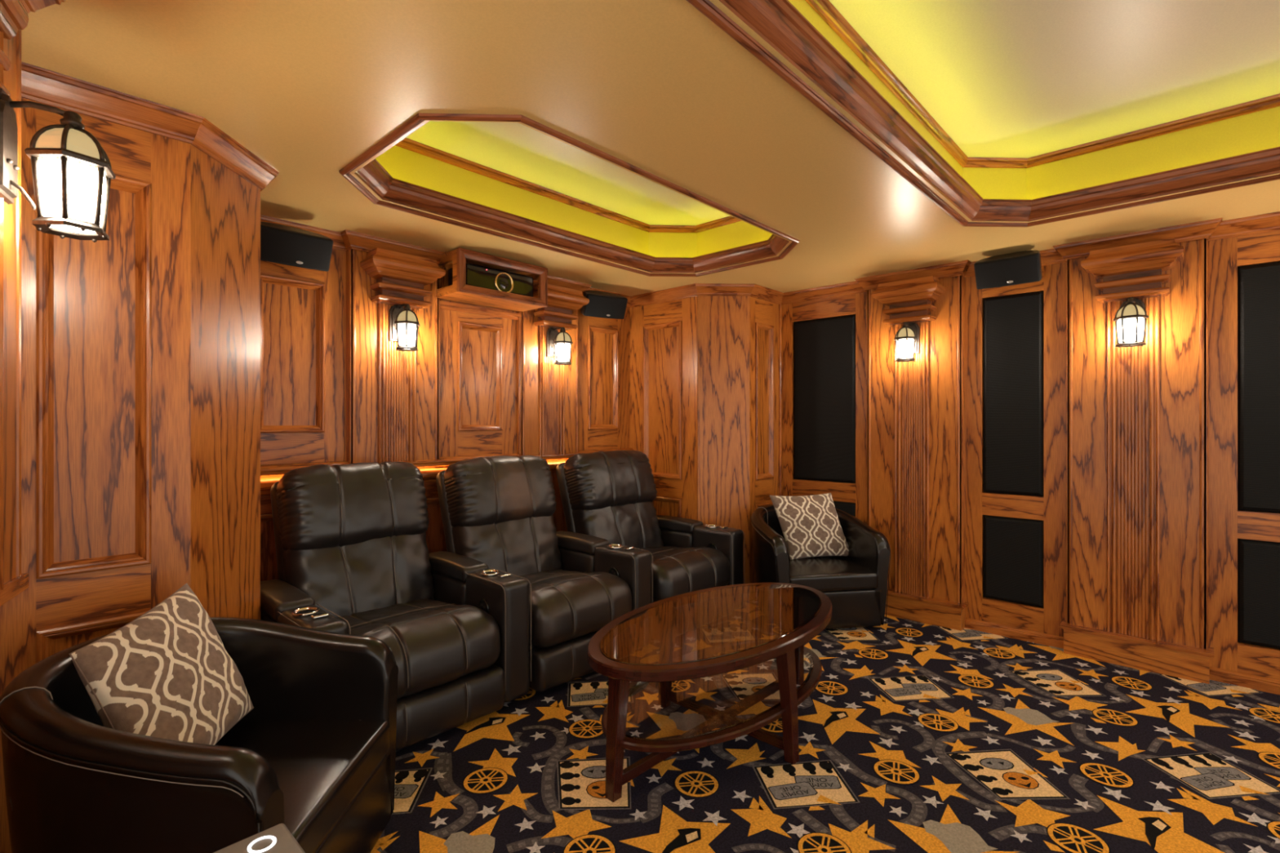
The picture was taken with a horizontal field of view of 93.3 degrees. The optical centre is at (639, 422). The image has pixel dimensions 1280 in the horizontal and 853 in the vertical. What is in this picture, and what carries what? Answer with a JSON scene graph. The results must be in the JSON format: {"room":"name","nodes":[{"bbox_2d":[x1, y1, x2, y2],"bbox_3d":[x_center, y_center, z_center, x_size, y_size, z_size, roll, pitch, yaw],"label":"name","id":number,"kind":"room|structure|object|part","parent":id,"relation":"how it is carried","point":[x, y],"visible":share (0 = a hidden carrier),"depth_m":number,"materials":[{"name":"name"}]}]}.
{"room":"home theater","nodes":[
{"label":"home theater","id":0,"kind":"room"},
{"bbox_2d":[3,35,16,584],"bbox_3d":[-1.530,0.160,1.233,1.320,2.440,0.383,0,0,43],"label":"wall","id":1,"kind":"structure","parent":0,"point":[9,46],"depth_m":1.38,"materials":[{"name":"brown wood"}]},
{"bbox_2d":[0,29,28,606],"bbox_3d":[-1.425,-0.302,1.143,0.256,1.395,0.560,0,0,-31],"label":"trim","id":2,"kind":"structure","parent":1,"relation":"attached to","point":[9,590],"depth_m":1.41,"materials":[{"name":"brown wood"}]},
{"bbox_2d":[0,0,28,96],"bbox_3d":[-1.311,-0.840,1.211,0.042,0.284,0.326,0,0,-31],"label":"trim","id":3,"kind":"structure","parent":1,"relation":"attached to","point":[14,16],"depth_m":1.31,"materials":[{"name":"brown wood"}]},
{"bbox_2d":[20,0,65,13],"bbox_3d":[-1.322,-1.019,1.204,0.116,0.082,0.664,0,0,-31],"label":"trim","id":4,"kind":"structure","parent":1,"relation":"attached to","point":[33,6],"depth_m":1.45,"materials":[{"name":"brown wood"}]},
{"bbox_2d":[0,87,115,242],"bbox_3d":[-1.288,-0.565,1.336,0.186,0.294,0.156,0,0,-31],"label":"wall lantern","id":5,"kind":"object","parent":1,"relation":"attached to","point":[72,172],"visible":1,"depth_m":1.31,"materials":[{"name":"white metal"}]},
{"bbox_3d":[-1.310,-0.687,1.322,0.106,0.022,0.013,0,0,-31],"label":"arm","id":6,"kind":"part","parent":5,"relation":"part of","materials":[{"name":"brown metal"}]},
{"bbox_3d":[-1.266,-0.618,1.349,0.111,0.070,0.128,0,0,-31],"label":"dome glass","id":7,"kind":"part","parent":5,"relation":"part of","materials":[{"name":"beige glass"}]},
{"bbox_3d":[-1.266,-0.503,1.349,0.105,0.138,0.121,0,0,-31],"label":"glass pane","id":8,"kind":"part","parent":5,"relation":"part of","materials":[{"name":"beige glass"}]},
{"bbox_2d":[35,175,151,663],"bbox_3d":[-1.745,0.207,1.940,0.029,2.025,0.274,0,0,43],"label":"trim","id":9,"kind":"structure","parent":1,"relation":"attached to","point":[46,567],"depth_m":1.88,"materials":[{"name":"brown wood"}]},
{"bbox_2d":[0,97,260,852],"bbox_3d":[-1.845,0.160,2.344,0.527,2.440,1.343,0,0,-3],"label":"wall paneling","id":10,"kind":"structure","parent":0,"point":[206,217],"depth_m":2.05,"materials":[{"name":"brown wood"}]},
{"bbox_2d":[260,248,630,476],"bbox_3d":[-1.126,0.135,4.093,0.210,2.490,3.050,0,0,43],"label":"wall","id":11,"kind":"structure","parent":0,"point":[289,312],"depth_m":3.76,"materials":[{"name":"brown wood"}]},
{"bbox_2d":[260,221,333,271],"bbox_3d":[-1.790,-0.906,3.099,0.240,0.226,0.345,0,0,43],"label":"speaker","id":12,"kind":"object","parent":11,"relation":"attached to","point":[282,244],"visible":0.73,"depth_m":3.04},
{"bbox_2d":[360,247,445,309],"bbox_3d":[-1.389,-0.840,3.558,0.175,0.284,0.440,0,0,43],"label":"trim","id":13,"kind":"structure","parent":11,"relation":"attached to","point":[401,278],"depth_m":3.51,"materials":[{"name":"brown wood"}]},
{"bbox_2d":[388,303,420,351],"bbox_3d":[-1.376,-0.565,3.546,0.186,0.294,0.156,0,0,43],"label":"wall lantern","id":14,"kind":"object","parent":11,"relation":"attached to","point":[403,322],"visible":1,"depth_m":3.50,"materials":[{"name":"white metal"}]},
{"bbox_3d":[-1.358,-0.503,3.529,0.105,0.138,0.121,0,0,43],"label":"glass pane","id":15,"kind":"part","parent":14,"relation":"part of","materials":[{"name":"beige glass"}]},
{"bbox_3d":[-1.358,-0.618,3.529,0.111,0.070,0.128,0,0,43],"label":"dome glass","id":16,"kind":"part","parent":14,"relation":"part of","materials":[{"name":"beige glass"}]},
{"bbox_2d":[260,458,568,581],"bbox_3d":[-1.096,0.830,4.087,0.047,1.100,2.947,0,0,43],"label":"trim","id":17,"kind":"structure","parent":11,"relation":"attached to","point":[435,537],"depth_m":3.83,"materials":[{"name":"brown wood"}]},
{"bbox_2d":[260,248,618,463],"bbox_3d":[-1.066,-0.380,4.067,0.080,1.240,2.635,0,0,43],"label":"trim","id":18,"kind":"structure","parent":11,"relation":"attached to","point":[401,366],"depth_m":3.68,"materials":[{"name":"brown wood"}]},
{"bbox_2d":[260,448,635,494],"bbox_3d":[-1.065,0.297,4.058,0.066,0.158,2.947,0,0,43],"label":"trim","id":19,"kind":"structure","parent":11,"relation":"attached to","point":[429,474],"depth_m":3.77,"materials":[{"name":"brown wood"}]},
{"bbox_2d":[436,247,547,311],"bbox_3d":[-0.964,-0.916,3.960,0.308,0.262,0.666,0,0,43],"label":"box","id":20,"kind":"object","parent":11,"relation":"attached to","point":[459,291],"visible":0.84,"depth_m":3.85,"materials":[{"name":"brown wood"}]},
{"bbox_3d":[-1.194,-0.916,3.734,0.280,0.222,0.018,0,0,43],"label":"panel","id":21,"kind":"part","parent":20,"relation":"part of","materials":[{"name":"brown wood"}]},
{"bbox_2d":[448,262,533,297],"bbox_3d":[-0.968,-0.899,3.963,0.238,0.172,0.516,0,0,43],"label":"projector","id":22,"kind":"object","parent":20,"relation":"on","point":[479,276],"visible":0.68,"depth_m":3.86,"materials":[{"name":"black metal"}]},
{"bbox_3d":[-0.755,-0.916,4.205,0.280,0.222,0.018,0,0,43],"label":"panel","id":23,"kind":"part","parent":20,"relation":"part of","materials":[{"name":"brown wood"}]},
{"bbox_2d":[546,326,573,365],"bbox_3d":[-0.578,-0.565,4.402,0.186,0.294,0.156,0,0,43],"label":"wall lantern","id":24,"kind":"object","parent":11,"relation":"attached to","point":[558,344],"visible":0.99,"depth_m":4.36,"materials":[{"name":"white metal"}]},
{"bbox_3d":[-0.560,-0.503,4.385,0.105,0.138,0.121,0,0,43],"label":"glass pane","id":25,"kind":"part","parent":24,"relation":"part of","materials":[{"name":"beige glass"}]},
{"bbox_3d":[-0.560,-0.618,4.385,0.111,0.070,0.128,0,0,43],"label":"dome glass","id":26,"kind":"part","parent":24,"relation":"part of","materials":[{"name":"beige glass"}]},
{"bbox_2d":[533,284,589,330],"bbox_3d":[-0.591,-0.840,4.414,0.175,0.284,0.440,0,0,43],"label":"trim","id":27,"kind":"structure","parent":11,"relation":"attached to","point":[562,301],"depth_m":4.38,"materials":[{"name":"brown wood"}]},
{"bbox_2d":[581,290,627,319],"bbox_3d":[-0.294,-0.921,4.711,0.346,0.226,0.240,0,0,-30],"label":"speaker","id":28,"kind":"object","parent":11,"relation":"attached to","point":[601,304],"visible":0.96,"depth_m":4.63},
{"bbox_2d":[21,0,1279,296],"bbox_3d":[0.723,-1.235,1.596,6.320,0.350,5.920,0,0,43],"label":"ceiling","id":29,"kind":"structure","parent":0,"point":[308,87],"depth_m":2.28,"materials":[{"name":"beige paint"}]},
{"bbox_2d":[338,112,799,276],"bbox_3d":[-0.174,-1.225,3.205,1.191,0.362,2.458,0,0,43],"label":"trim","id":30,"kind":"structure","parent":29,"relation":"attached to","point":[389,188],"depth_m":3.34,"materials":[{"name":"brown wood"}]},
{"bbox_2d":[375,120,772,257],"bbox_3d":[-0.174,-1.246,3.205,1.187,0.328,2.454,0,0,43],"label":"tray","id":31,"kind":"object","parent":29,"relation":"on","point":[516,149],"depth_m":3.48,"materials":[{"name":"paint"}]},
{"bbox_2d":[686,0,1279,226],"bbox_3d":[1.970,-1.225,1.226,3.098,0.362,3.088,0,0,43],"label":"trim","id":32,"kind":"structure","parent":29,"relation":"attached to","point":[779,23],"depth_m":2.58,"materials":[{"name":"brown wood"}]},
{"bbox_2d":[788,0,1279,199],"bbox_3d":[1.970,-1.246,1.226,3.094,0.328,3.084,0,0,43],"label":"tray","id":33,"kind":"object","parent":29,"relation":"on","point":[1002,78],"depth_m":2.44,"materials":[{"name":"paint"}]},
{"bbox_2d":[630,295,778,583],"bbox_3d":[0.518,0.160,4.912,1.260,2.440,0.511,0,0,8],"label":"wall","id":34,"kind":"structure","parent":0,"point":[718,486],"depth_m":4.70,"materials":[{"name":"brown wood"}]},
{"bbox_2d":[643,302,782,577],"bbox_3d":[0.596,0.195,4.887,1.150,2.370,0.299,0,0,1],"label":"trim","id":35,"kind":"structure","parent":34,"relation":"attached to","point":[677,323],"depth_m":4.91,"materials":[{"name":"brown wood"}]},
{"bbox_2d":[370,614,1279,852],"bbox_3d":[0.789,1.379,1.585,8.268,0.003,8.139,0,0,43],"label":"floor","id":36,"kind":"structure","parent":0,"point":[914,737],"depth_m":2.39,"materials":[{"name":"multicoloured carpet"}]},
{"bbox_2d":[0,617,398,852],"bbox_3d":[-1.235,0.993,1.713,0.815,0.721,0.813,0,0,-1],"label":"tub chair","id":37,"kind":"object","parent":36,"relation":"on","point":[314,755],"visible":0.87,"depth_m":1.47,"materials":[{"name":"black leather"}]},
{"bbox_2d":[69,583,253,745],"bbox_3d":[-1.334,0.747,1.726,0.284,0.442,0.523,0,0,-3],"label":"throw pillow","id":38,"kind":"object","parent":37,"relation":"on","point":[168,673],"visible":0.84,"depth_m":1.66,"materials":[{"name":"beige fabric"}]},
{"bbox_2d":[214,720,389,852],"bbox_3d":[-1.183,1.039,1.715,0.710,0.134,0.624,0,0,-1],"label":"seat cushion","id":39,"kind":"object","parent":37,"relation":"on","point":[322,767],"depth_m":1.78,"materials":[{"name":"black leather"}]},
{"bbox_2d":[213,823,305,852],"bbox_3d":[-0.657,1.067,0.989,0.260,0.625,0.220,0,0,43],"label":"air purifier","id":40,"kind":"object","parent":36,"relation":"on","point":[277,838],"visible":1,"depth_m":1.08,"materials":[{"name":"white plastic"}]},
{"bbox_2d":[260,461,531,751],"bbox_3d":[-1.239,0.781,2.934,1.075,1.141,1.023,0,0,43],"label":"recliner","id":41,"kind":"object","parent":36,"relation":"on","point":[353,556],"visible":0.81,"depth_m":2.89,"materials":[{"name":"black leather"}]},
{"bbox_3d":[-1.619,1.080,2.699,0.490,0.510,0.156,0,0,43],"label":"arm","id":42,"kind":"part","parent":41,"relation":"part of","materials":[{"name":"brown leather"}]},
{"bbox_3d":[-1.615,0.784,2.696,0.500,0.091,0.158,0,0,43],"label":"armrest lid","id":43,"kind":"part","parent":41,"relation":"part of","materials":[{"name":"brown leather"}]},
{"bbox_2d":[283,532,434,617],"bbox_3d":[-1.405,0.814,3.088,0.306,0.512,0.688,0,0,43],"label":"cushion","id":44,"kind":"object","parent":41,"relation":"on","point":[347,574],"depth_m":2.98,"materials":[{"name":"brown leather"}]},
{"bbox_3d":[-1.110,1.010,2.813,0.720,0.287,0.692,0,0,43],"label":"seat","id":45,"kind":"part","parent":41,"relation":"part of","materials":[{"name":"brown leather"}]},
{"bbox_3d":[-1.032,1.080,3.328,0.490,0.510,0.156,0,0,43],"label":"arm","id":46,"kind":"part","parent":41,"relation":"part of","materials":[{"name":"brown leather"}]},
{"bbox_3d":[-1.029,0.784,3.325,0.500,0.091,0.158,0,0,43],"label":"armrest lid","id":47,"kind":"part","parent":41,"relation":"part of","materials":[{"name":"brown leather"}]},
{"bbox_3d":[-0.769,0.910,2.965,0.086,0.086,0.014,0,0,43],"label":"recline knob","id":48,"kind":"part","parent":41,"relation":"part of","materials":[{"name":"black plastic"}]},
{"bbox_2d":[435,455,653,692],"bbox_3d":[-0.578,0.781,3.644,1.080,1.142,0.870,0,0,43],"label":"recliner","id":49,"kind":"object","parent":36,"relation":"on","point":[497,512],"visible":0.83,"depth_m":3.56,"materials":[{"name":"black leather"}]},
{"bbox_2d":[451,515,562,577],"bbox_3d":[-0.798,0.815,3.743,0.301,0.510,0.688,0,0,43],"label":"cushion","id":50,"kind":"object","parent":49,"relation":"on","point":[520,545],"depth_m":3.63,"materials":[{"name":"brown leather"}]},
{"bbox_3d":[-0.501,1.010,3.466,0.720,0.288,0.692,0,0,43],"label":"seat","id":51,"kind":"part","parent":49,"relation":"part of","materials":[{"name":"brown leather"}]},
{"bbox_3d":[-0.423,1.080,3.981,0.490,0.510,0.156,0,0,43],"label":"arm","id":52,"kind":"part","parent":49,"relation":"part of","materials":[{"name":"brown leather"}]},
{"bbox_3d":[-0.420,0.784,3.978,0.500,0.091,0.158,0,0,43],"label":"armrest lid","id":53,"kind":"part","parent":49,"relation":"part of","materials":[{"name":"brown leather"}]},
{"bbox_3d":[-0.160,0.910,3.618,0.086,0.086,0.014,0,0,43],"label":"recline knob","id":54,"kind":"part","parent":49,"relation":"part of","materials":[{"name":"black plastic"}]},
{"bbox_2d":[555,450,744,603],"bbox_3d":[0.078,0.781,4.347,1.078,1.142,0.928,0,0,43],"label":"recliner","id":55,"kind":"object","parent":36,"relation":"on","point":[611,495],"visible":0.63,"depth_m":4.28,"materials":[{"name":"black leather"}]},
{"bbox_2d":[572,502,663,549],"bbox_3d":[-0.141,0.815,4.445,0.303,0.510,0.748,0,0,43],"label":"cushion","id":56,"kind":"object","parent":55,"relation":"on","point":[637,525],"depth_m":4.33,"materials":[{"name":"black leather"}]},
{"bbox_3d":[0.253,1.080,4.707,0.490,0.510,0.156,0,0,43],"label":"arm","id":57,"kind":"part","parent":55,"relation":"part of","materials":[{"name":"brown leather"}]},
{"bbox_3d":[0.257,0.785,4.704,0.500,0.090,0.158,0,0,43],"label":"armrest lid","id":58,"kind":"part","parent":55,"relation":"part of","materials":[{"name":"brown leather"}]},
{"bbox_3d":[0.155,1.011,4.169,0.720,0.285,0.752,0,0,43],"label":"seat","id":59,"kind":"part","parent":55,"relation":"part of","materials":[{"name":"brown leather"}]},
{"bbox_3d":[0.516,0.910,4.344,0.086,0.086,0.014,0,0,43],"label":"recline knob","id":60,"kind":"part","parent":55,"relation":"part of","materials":[{"name":"black plastic"}]},
{"bbox_2d":[586,582,831,802],"bbox_3d":[0.369,1.124,2.705,0.754,0.512,1.460,0,0,44],"label":"coffee table","id":61,"kind":"object","parent":36,"relation":"on","point":[712,666],"visible":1,"depth_m":2.46,"materials":[{"name":"brown wood"}]},
{"bbox_3d":[-0.084,1.146,2.236,0.064,0.468,0.084,0,0,44],"label":"leg","id":62,"kind":"part","parent":61,"relation":"part of","materials":[{"name":"brown wood"}]},
{"bbox_3d":[0.369,0.871,2.705,0.651,0.007,1.357,0,0,44],"label":"glass","id":63,"kind":"part","parent":61,"relation":"part of","materials":[{"name":"grey"}]},
{"bbox_2d":[625,647,813,741],"bbox_3d":[0.369,1.164,2.705,0.591,0.006,1.251,0,0,44],"label":"glass shelf","id":64,"kind":"object","parent":61,"relation":"attached to","point":[724,707],"depth_m":2.50,"materials":[{"name":"clear glass"}]},
{"bbox_3d":[0.604,1.146,2.478,0.084,0.468,0.064,0,0,44],"label":"leg","id":65,"kind":"part","parent":61,"relation":"part of","materials":[{"name":"brown wood"}]},
{"bbox_2d":[751,504,890,629],"bbox_3d":[1.207,0.993,4.346,0.813,0.721,0.815,0,0,-9],"label":"tub chair","id":66,"kind":"object","parent":36,"relation":"on","point":[855,584],"visible":0.73,"depth_m":4.01,"materials":[{"name":"black leather"}]},
{"bbox_2d":[769,493,848,559],"bbox_3d":[1.240,0.750,4.390,0.590,0.463,0.191,0,0,-11],"label":"throw pillow","id":67,"kind":"object","parent":66,"relation":"on","point":[811,526],"visible":1,"depth_m":4.33,"materials":[{"name":"beige fabric"}]},
{"bbox_2d":[788,555,877,591],"bbox_3d":[1.215,1.039,4.295,0.624,0.134,0.710,0,0,-9],"label":"seat cushion","id":68,"kind":"object","parent":66,"relation":"on","point":[850,573],"depth_m":3.99,"materials":[{"name":"black leather"}]},
{"bbox_2d":[782,230,1279,684],"bbox_3d":[3.007,0.135,3.335,5.350,2.490,0.240,0,0,43],"label":"wall","id":69,"kind":"structure","parent":0,"point":[1179,310],"depth_m":3.58,"materials":[{"name":"brown wood"}]},
{"bbox_2d":[21,61,1279,307],"bbox_3d":[1.455,-1.019,3.328,7.080,0.082,3.583,0,0,1],"label":"trim","id":70,"kind":"structure","parent":69,"relation":"attached to","point":[38,84],"depth_m":3.17,"materials":[{"name":"brown wood"}]},
{"bbox_2d":[793,314,855,483],"bbox_3d":[1.453,-0.180,4.779,0.527,1.286,0.037,0,0,43],"label":"acoustic panel","id":71,"kind":"object","parent":69,"relation":"attached to","point":[824,348],"visible":1,"depth_m":4.75,"materials":[{"name":"black fabric"}]},
{"bbox_2d":[833,501,855,516],"bbox_3d":[1.453,0.886,4.779,0.527,0.548,0.037,0,0,43],"label":"acoustic panel","id":72,"kind":"object","parent":69,"relation":"attached to","point":[850,508],"visible":0.13,"depth_m":4.63,"materials":[{"name":"black fabric"}]},
{"bbox_2d":[893,321,919,362],"bbox_3d":[1.844,-0.565,4.181,0.156,0.294,0.186,0,0,43],"label":"wall lantern","id":73,"kind":"object","parent":69,"relation":"attached to","point":[907,339],"visible":0.99,"depth_m":4.13,"materials":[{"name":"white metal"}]},
{"bbox_3d":[1.827,-0.503,4.163,0.121,0.138,0.105,0,0,43],"label":"glass pane","id":74,"kind":"part","parent":73,"relation":"part of","materials":[{"name":"beige glass"}]},
{"bbox_3d":[1.827,-0.618,4.163,0.128,0.070,0.111,0,0,43],"label":"dome glass","id":75,"kind":"part","parent":73,"relation":"part of","materials":[{"name":"beige glass"}]},
{"bbox_2d":[871,275,945,325],"bbox_3d":[1.855,-0.840,4.194,0.440,0.284,0.175,0,0,43],"label":"trim","id":76,"kind":"structure","parent":69,"relation":"attached to","point":[908,300],"depth_m":4.15,"materials":[{"name":"brown wood"}]},
{"bbox_2d":[973,249,1042,288],"bbox_3d":[2.294,-0.954,3.758,0.345,0.226,0.240,0,0,43],"label":"speaker","id":77,"kind":"object","parent":69,"relation":"attached to","point":[1023,267],"visible":1,"depth_m":3.69},
{"bbox_2d":[983,291,1044,496],"bbox_3d":[2.401,-0.180,3.895,0.339,1.286,0.037,0,0,43],"label":"acoustic panel","id":78,"kind":"object","parent":69,"relation":"attached to","point":[1014,324],"visible":1,"depth_m":3.88,"materials":[{"name":"black fabric"}]},
{"bbox_2d":[983,515,1044,608],"bbox_3d":[2.401,0.886,3.895,0.339,0.548,0.037,0,0,43],"label":"acoustic panel","id":79,"kind":"object","parent":69,"relation":"attached to","point":[1014,547],"visible":1,"depth_m":3.88,"materials":[{"name":"black fabric"}]},
{"bbox_2d":[866,238,1279,694],"bbox_3d":[3.018,0.190,3.214,5.170,2.380,0.122,0,0,43],"label":"wall paneling","id":80,"kind":"structure","parent":69,"relation":"attached to","point":[1127,367],"depth_m":3.48,"materials":[{"name":"brown wood"}]},
{"bbox_2d":[1112,297,1149,347],"bbox_3d":[2.727,-0.565,3.357,0.156,0.294,0.186,0,0,43],"label":"wall lantern","id":81,"kind":"object","parent":69,"relation":"attached to","point":[1130,319],"visible":1,"depth_m":3.31,"materials":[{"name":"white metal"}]},
{"bbox_3d":[2.710,-0.503,3.339,0.121,0.138,0.105,0,0,43],"label":"glass pane","id":82,"kind":"part","parent":81,"relation":"part of","materials":[{"name":"beige glass"}]},
{"bbox_3d":[2.710,-0.618,3.339,0.128,0.070,0.111,0,0,43],"label":"dome glass","id":83,"kind":"part","parent":81,"relation":"part of","materials":[{"name":"beige glass"}]},
{"bbox_2d":[1080,237,1184,302],"bbox_3d":[2.739,-0.840,3.370,0.440,0.284,0.175,0,0,43],"label":"trim","id":84,"kind":"structure","parent":69,"relation":"attached to","point":[1132,270],"depth_m":3.34,"materials":[{"name":"brown wood"}]},
{"bbox_2d":[1237,261,1279,513],"bbox_3d":[3.279,-0.180,3.077,0.336,1.286,0.037,0,0,43],"label":"acoustic panel","id":85,"kind":"object","parent":69,"relation":"attached to","point":[1258,285],"visible":1,"depth_m":3.12,"materials":[{"name":"black fabric"}]},
{"bbox_2d":[1237,538,1279,649],"bbox_3d":[3.279,0.886,3.077,0.336,0.548,0.037,0,0,43],"label":"acoustic panel","id":86,"kind":"object","parent":69,"relation":"attached to","point":[1258,561],"visible":1,"depth_m":3.13,"materials":[{"name":"black fabric"}]}
]}

